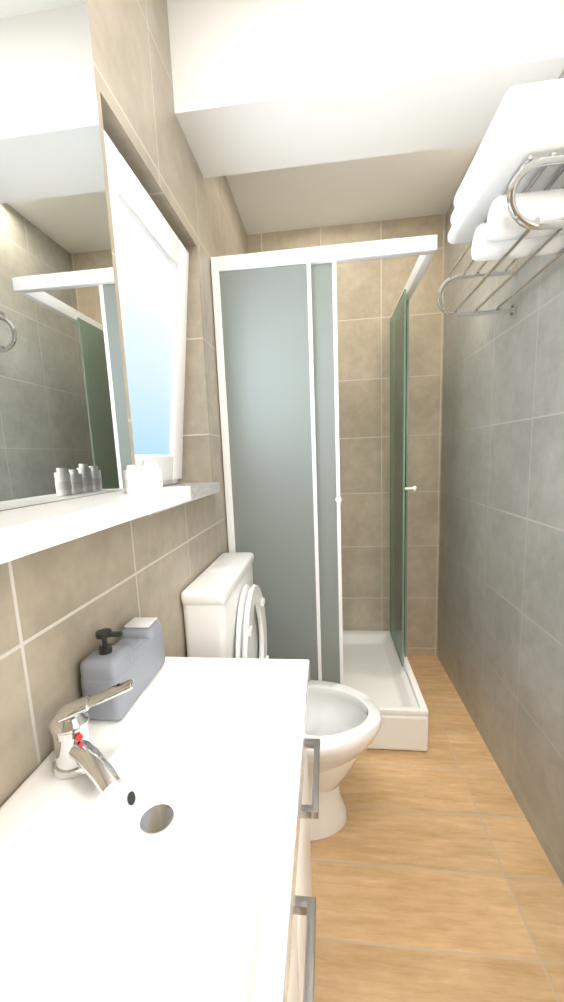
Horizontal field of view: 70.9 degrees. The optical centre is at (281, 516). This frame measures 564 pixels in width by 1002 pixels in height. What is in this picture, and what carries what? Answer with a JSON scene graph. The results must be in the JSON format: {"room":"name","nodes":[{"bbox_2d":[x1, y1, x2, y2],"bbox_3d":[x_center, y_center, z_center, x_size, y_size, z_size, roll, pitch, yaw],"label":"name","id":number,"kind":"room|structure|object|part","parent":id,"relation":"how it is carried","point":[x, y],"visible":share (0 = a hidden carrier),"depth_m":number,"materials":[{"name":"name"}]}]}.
{"room":"bathroom","nodes":[
{"label":"bathroom","id":0,"kind":"room"},
{"bbox_2d":[0,0,247,806],"bbox_3d":[-0.412,-0.253,0.992,0.220,2.720,3.010,-1,9,7],"label":"wall","id":1,"kind":"structure","parent":0,"point":[61,604],"depth_m":0.88,"materials":[{"name":"tile"}]},
{"bbox_2d":[0,0,131,510],"bbox_3d":[-0.395,-0.400,0.186,0.005,0.869,1.178,-1,9,7],"label":"mirror","id":2,"kind":"object","parent":1,"relation":"attached to","point":[64,431],"visible":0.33,"depth_m":0.60,"materials":[{"name":"clear glass"}]},
{"bbox_2d":[0,486,190,563],"bbox_3d":[-0.318,0.044,0.246,0.124,0.030,1.195,-1,9,7],"label":"shelf","id":3,"kind":"object","parent":1,"relation":"attached to","point":[27,530],"visible":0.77,"depth_m":0.47,"materials":[{"name":"white laminate"}]},
{"bbox_2d":[123,461,162,493],"bbox_3d":[-0.256,-0.076,0.735,0.026,0.054,0.122,-1,9,7],"label":"toiletries","id":4,"kind":"object","parent":3,"relation":"on","point":[146,476],"visible":1,"depth_m":0.71,"materials":[{"name":"white plastic"}]},
{"bbox_2d":[104,130,188,485],"bbox_3d":[-0.395,-0.460,1.092,0.170,0.770,0.561,-1,9,7],"label":"window","id":5,"kind":"structure","parent":1,"relation":"in","point":[146,279],"depth_m":1.10,"materials":[{"name":"white plastic"}]},
{"bbox_3d":[-0.387,-0.459,1.091,0.062,0.734,0.525,5,9,6],"label":"window sash","id":6,"kind":"part","parent":5,"relation":"part of","materials":[{"name":"white plastic"}]},
{"bbox_3d":[-0.449,-0.459,1.098,0.060,0.770,0.561,-1,9,7],"label":"fixed window frame","id":7,"kind":"part","parent":5,"relation":"part of","materials":[{"name":"white plastic"}]},
{"bbox_2d":[143,482,219,516],"bbox_3d":[-0.333,-0.062,1.148,0.152,0.037,0.589,-1,9,7],"label":"window sill","id":8,"kind":"structure","parent":1,"relation":"attached to","point":[198,490],"depth_m":1.26,"materials":[{"name":"stone"}]},
{"bbox_2d":[247,214,445,655],"bbox_3d":[0.379,-0.492,2.336,1.050,2.720,0.120,-1,9,7],"label":"wall","id":9,"kind":"structure","parent":0,"point":[369,292],"depth_m":2.24,"materials":[{"name":"tile"}]},
{"bbox_2d":[167,0,563,234],"bbox_3d":[0.172,-1.413,0.742,1.050,0.600,2.770,-1,9,7],"label":"ceiling","id":10,"kind":"structure","parent":0,"point":[297,114],"depth_m":1.10,"materials":[{"name":"white paint"}]},
{"bbox_2d":[310,655,563,1001],"bbox_3d":[0.276,1.125,1.131,1.550,0.100,3.010,-1,9,7],"label":"floor","id":11,"kind":"structure","parent":0,"point":[434,877],"depth_m":1.15,"materials":[{"name":"wood"}]},
{"bbox_2d":[0,657,319,1001],"bbox_3d":[-0.124,0.685,0.654,0.381,0.945,0.761,-1,9,7],"label":"bathroom vanity","id":12,"kind":"object","parent":11,"relation":"on","point":[155,843],"visible":1,"depth_m":0.46,"materials":[{"name":"white laminate"}]},
{"bbox_2d":[48,677,133,800],"bbox_3d":[-0.242,0.284,0.529,0.144,0.104,0.101,5,11,38],"label":"faucet","id":13,"kind":"object","parent":12,"relation":"on","point":[84,764],"depth_m":0.52,"materials":[{"name":"silver metal"}]},
{"bbox_2d":[80,620,164,720],"bbox_3d":[-0.275,0.259,0.703,0.064,0.102,0.185,-1,9,7],"label":"soap dispenser","id":14,"kind":"object","parent":12,"relation":"on","point":[137,655],"visible":0.83,"depth_m":0.64,"materials":[{"name":"grey plastic"}]},
{"bbox_2d":[95,628,122,654],"bbox_3d":[-0.275,0.200,0.633,0.042,0.036,0.023,-1,9,7],"label":"pump","id":15,"kind":"object","parent":14,"relation":"on","point":[105,647],"visible":1,"depth_m":0.63,"materials":[{"name":"black plastic"}]},
{"bbox_2d":[124,617,156,627],"bbox_3d":[-0.269,0.201,0.758,0.048,0.004,0.042,-1,9,7],"label":"sponge","id":16,"kind":"object","parent":14,"relation":"on","point":[140,622],"visible":1,"depth_m":0.75,"materials":[{"name":"white"}]},
{"bbox_3d":[0.031,0.437,0.516,0.030,0.012,0.410,-1,9,7],"label":"handle","id":17,"kind":"part","parent":12,"relation":"part of","materials":[{"name":"silver metal"}]},
{"bbox_2d":[181,552,381,840],"bbox_3d":[0.044,0.599,1.324,0.564,0.895,0.448,-1,9,7],"label":"toilet","id":18,"kind":"object","parent":11,"relation":"on","point":[223,600],"visible":0.54,"depth_m":1.24,"materials":[{"name":"white ceramic"}]},
{"bbox_3d":[-0.110,0.422,1.313,0.013,0.404,0.376,-3,9,7],"label":"lid","id":19,"kind":"part","parent":18,"relation":"part of","materials":[{"name":"white plastic"}]},
{"bbox_3d":[-0.083,0.428,1.311,0.024,0.415,0.371,-2,9,7],"label":"seat","id":20,"kind":"part","parent":18,"relation":"part of","materials":[{"name":"white plastic"}]},
{"bbox_3d":[0.084,0.841,1.358,0.505,0.403,0.357,-1,9,7],"label":"bowl","id":21,"kind":"part","parent":18,"relation":"part of","materials":[{"name":"white ceramic"}]},
{"bbox_2d":[210,234,437,750],"bbox_3d":[0.223,-0.129,1.923,0.813,2.137,0.833,-1,9,7],"label":"shower","id":22,"kind":"object","parent":11,"relation":"on","point":[275,317],"visible":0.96,"depth_m":1.55,"materials":[{"name":"white glass"}]},
{"bbox_3d":[0.009,-0.055,1.567,0.411,1.740,0.018,-1,9,7],"label":"glass","id":23,"kind":"part","parent":22,"relation":"part of","materials":[{"name":"grey"}]},
{"bbox_3d":[0.414,-0.100,1.685,0.380,0.026,0.399,-1,9,7],"label":"knob","id":24,"kind":"part","parent":22,"relation":"part of","materials":[{"name":"white plastic"}]},
{"bbox_3d":[0.604,-0.152,2.046,0.040,1.740,0.444,-1,9,7],"label":"glass","id":25,"kind":"part","parent":22,"relation":"part of","materials":[{"name":"grey"}]},
{"bbox_2d":[437,69,563,885],"bbox_3d":[0.800,-0.281,0.850,0.120,2.720,3.010,-1,9,7],"label":"wall","id":26,"kind":"structure","parent":0,"point":[500,647],"depth_m":1.42,"materials":[{"name":"tile"}]},
{"bbox_2d":[437,79,563,316],"bbox_3d":[0.613,-0.778,1.071,0.275,0.282,0.576,-1,9,7],"label":"towel rail","id":27,"kind":"object","parent":26,"relation":"attached to","point":[508,202],"visible":1,"depth_m":0.88,"materials":[{"name":"silver metal"}]}
]}

